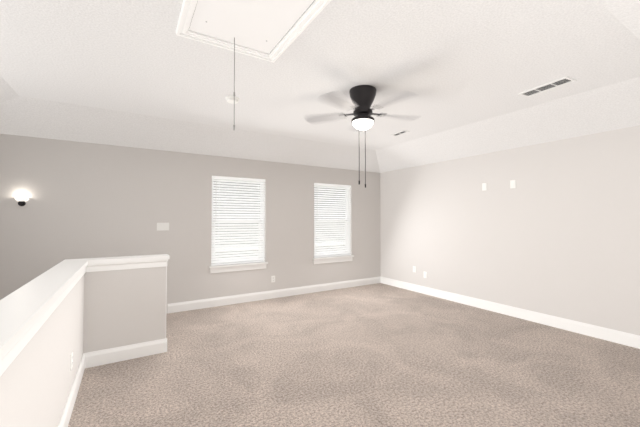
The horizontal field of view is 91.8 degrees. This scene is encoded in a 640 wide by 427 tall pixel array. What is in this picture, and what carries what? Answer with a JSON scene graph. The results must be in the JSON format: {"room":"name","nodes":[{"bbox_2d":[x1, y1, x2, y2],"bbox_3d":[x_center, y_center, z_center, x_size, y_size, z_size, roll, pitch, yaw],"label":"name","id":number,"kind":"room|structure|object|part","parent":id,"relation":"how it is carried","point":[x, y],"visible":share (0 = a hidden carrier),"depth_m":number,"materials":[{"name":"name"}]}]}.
{"room":"upstairs loft room","nodes":[
{"label":"upstairs loft room","id":0,"kind":"room"},
{"bbox_2d":[0,134,380,312],"bbox_3d":[-1.534,0.035,5.231,6.980,2.940,0.160,1,-1,-32],"label":"wall","id":1,"kind":"structure","parent":0,"point":[89,200],"depth_m":4.63,"materials":[{"name":"grey paint"}]},
{"bbox_2d":[15,197,28,205],"bbox_3d":[-3.657,-0.142,3.797,0.124,0.105,0.066,1,-1,-32],"label":"sconce","id":2,"kind":"object","parent":1,"relation":"attached to","point":[21,200],"visible":1,"depth_m":3.80,"materials":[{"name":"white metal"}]},
{"bbox_3d":[-3.656,-0.173,3.796,0.124,0.044,0.062,1,-1,-32],"label":"lamp shade","id":3,"kind":"part","parent":2,"relation":"part of","materials":[{"name":"white glass"}]},
{"bbox_2d":[157,223,168,230],"bbox_3d":[-2.342,0.195,4.631,0.164,0.116,0.011,1,-1,-32],"label":"switch plate","id":4,"kind":"object","parent":1,"relation":"attached to","point":[162,226],"visible":1,"depth_m":4.63,"materials":[{"name":"white plastic"}]},
{"bbox_2d":[211,179,263,263],"bbox_3d":[-1.414,0.122,5.338,0.920,1.460,0.070,1,-1,-32],"label":"window","id":5,"kind":"structure","parent":1,"relation":"in","point":[243,223],"depth_m":5.36,"materials":[{"name":"white plastic"}]},
{"bbox_2d":[211,176,264,265],"bbox_3d":[-1.377,0.121,5.279,0.912,1.456,0.056,1,-1,-32],"label":"window blind","id":6,"kind":"object","parent":5,"relation":"attached to","point":[250,251],"visible":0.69,"depth_m":5.26,"materials":[{"name":"white plastic"}]},
{"bbox_2d":[209,262,267,272],"bbox_3d":[-1.368,0.907,5.250,0.990,0.113,0.125,1,-1,-32],"label":"window sill","id":7,"kind":"structure","parent":1,"relation":"attached to","point":[236,267],"depth_m":5.19,"materials":[{"name":"white wood"}]},
{"bbox_2d":[168,277,379,312],"bbox_3d":[-0.475,1.445,5.754,4.240,0.140,0.016,1,-1,-32],"label":"baseboard","id":8,"kind":"structure","parent":1,"relation":"attached to","point":[242,298],"depth_m":5.42,"materials":[{"name":"white wood"}]},
{"bbox_2d":[314,186,348,256],"bbox_3d":[0.214,0.140,6.338,0.900,1.460,0.070,1,-1,-32],"label":"window","id":9,"kind":"structure","parent":1,"relation":"in","point":[334,220],"depth_m":6.41,"materials":[{"name":"white plastic"}]},
{"bbox_2d":[314,183,350,257],"bbox_3d":[0.250,0.139,6.278,0.892,1.456,0.056,1,-1,-32],"label":"window blind","id":10,"kind":"object","parent":9,"relation":"attached to","point":[342,229],"visible":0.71,"depth_m":6.27,"materials":[{"name":"white plastic"}]},
{"bbox_2d":[313,255,353,263],"bbox_3d":[0.259,0.925,6.250,0.970,0.113,0.125,1,-1,-32],"label":"window sill","id":11,"kind":"structure","parent":1,"relation":"attached to","point":[332,259],"depth_m":6.20,"materials":[{"name":"white wood"}]},
{"bbox_2d":[68,283,639,426],"bbox_3d":[-0.059,1.513,2.802,6.980,0.100,5.800,1,-1,-32],"label":"floor","id":12,"kind":"structure","parent":0,"point":[378,355],"depth_m":2.88,"materials":[{"name":"beige carpet"}]},
{"bbox_2d":[0,258,91,426],"bbox_3d":[-1.301,0.927,1.280,0.200,1.020,4.170,1,-1,-32],"label":"wall","id":13,"kind":"structure","parent":12,"relation":"on","point":[45,320],"depth_m":1.64,"materials":[{"name":"grey paint"}]},
{"bbox_2d":[70,351,72,370],"bbox_3d":[-1.847,1.095,2.309,0.010,0.116,0.072,1,-1,-32],"label":"outlet","id":14,"kind":"object","parent":13,"relation":"attached to","point":[71,360],"visible":1,"depth_m":2.28,"materials":[{"name":"white plastic"}]},
{"bbox_2d":[88,254,169,367],"bbox_3d":[-1.952,0.960,3.209,0.690,1.020,0.200,1,-1,-32],"label":"wall","id":15,"kind":"structure","parent":12,"relation":"on","point":[91,312],"depth_m":3.13,"materials":[{"name":"grey paint"}]},
{"bbox_2d":[380,125,639,335],"bbox_3d":[2.889,0.023,4.544,0.160,2.940,5.640,1,-1,-32],"label":"wall","id":16,"kind":"structure","parent":0,"point":[555,232],"depth_m":4.30,"materials":[{"name":"grey paint"}]},
{"bbox_2d":[482,183,486,190],"bbox_3d":[2.585,-0.421,4.882,0.012,0.116,0.072,1,-1,-32],"label":"light switch","id":17,"kind":"object","parent":16,"relation":"attached to","point":[484,186],"visible":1,"depth_m":4.88,"materials":[{"name":"white plastic"}]},
{"bbox_2d":[380,276,639,348],"bbox_3d":[2.772,1.424,4.542,0.016,0.140,5.480,1,-1,-32],"label":"baseboard","id":18,"kind":"structure","parent":16,"relation":"attached to","point":[620,337],"depth_m":4.28,"materials":[{"name":"white wood"}]},
{"bbox_2d":[510,180,515,187],"bbox_3d":[2.808,-0.427,4.520,0.012,0.116,0.072,1,-1,-32],"label":"light switch","id":19,"kind":"object","parent":16,"relation":"attached to","point":[512,183],"visible":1,"depth_m":4.51,"materials":[{"name":"white plastic"}]},
{"bbox_3d":[1.417,-0.049,0.426,6.660,2.940,0.160,1,-1,-32],"label":"wall","id":20,"kind":"structure","parent":0,"visible":0},
{"bbox_2d":[0,0,639,172],"bbox_3d":[-0.059,-1.143,2.848,6.660,0.334,5.480,1,-1,-32],"label":"ceiling tray","id":21,"kind":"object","parent":20,"relation":"attached to","point":[142,74],"visible":1,"depth_m":2.74,"materials":[{"name":"white paint"}]},
{"bbox_2d":[225,96,238,103],"bbox_3d":[-0.901,-1.165,3.188,0.136,0.040,0.136,1,-1,-32],"label":"smoke detector","id":22,"kind":"object","parent":21,"relation":"attached to","point":[230,99],"visible":0.9,"depth_m":3.15,"materials":[{"name":"white plastic"}]},
{"bbox_2d":[176,0,330,129],"bbox_3d":[-0.282,-0.892,1.621,0.700,0.639,1.430,1,-1,-32],"label":"attic hatch","id":23,"kind":"object","parent":21,"relation":"attached to","point":[270,30],"visible":1,"depth_m":1.96,"materials":[{"name":"white wood"}]},
{"bbox_3d":[-0.583,-0.882,2.111,0.012,0.635,0.012,1,-1,-32],"label":"cord","id":24,"kind":"part","parent":23,"relation":"part of","materials":[{"name":"grey fabric"}]},
{"bbox_3d":[-0.282,-1.208,1.626,0.560,0.003,1.290,1,-1,-32],"label":"panel","id":25,"kind":"part","parent":23,"relation":"part of","materials":[{"name":"white wood"}]},
{"bbox_2d":[308,85,421,187],"bbox_3d":[0.419,-0.722,2.953,1.135,0.934,1.117,1,-1,-32],"label":"fan","id":26,"kind":"object","parent":21,"relation":"hanging from","point":[362,97],"visible":1,"depth_m":2.91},
{"bbox_3d":[0.413,-1.035,2.995,0.260,0.305,0.260,1,-1,-32],"label":"motor","id":27,"kind":"part","parent":26,"relation":"part of","materials":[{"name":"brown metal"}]},
{"bbox_3d":[0.413,-0.847,2.992,0.208,0.082,0.208,1,-1,-32],"label":"light globe","id":28,"kind":"part","parent":26,"relation":"part of","materials":[{"name":"white glass"}]},
{"bbox_2d":[392,130,408,135],"bbox_3d":[1.154,-1.158,4.485,0.110,0.010,0.270,0,-1,-27],"label":"supply air vent","id":29,"kind":"object","parent":21,"relation":"attached to","point":[400,133],"visible":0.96,"depth_m":4.48,"materials":[{"name":"white metal"}]},
{"bbox_2d":[518,76,576,96],"bbox_3d":[2.126,-1.186,2.923,0.160,0.010,0.420,0,-1,-26],"label":"return air vent","id":30,"kind":"object","parent":21,"relation":"attached to","point":[549,86],"visible":1,"depth_m":2.90,"materials":[{"name":"white metal"}]},
{"label":"outside","id":31,"kind":"structure","parent":0,"visible":0},
{"label":"lawn","id":32,"kind":"structure","parent":31,"visible":0},
{"bbox_2d":[213,181,344,257],"bbox_3d":[-6.428,1.196,16.178,18.900,7.400,10.930,1,-1,-32],"label":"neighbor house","id":33,"kind":"structure","parent":32,"relation":"on","point":[259,213],"depth_m":14.88,"materials":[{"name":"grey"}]}
]}

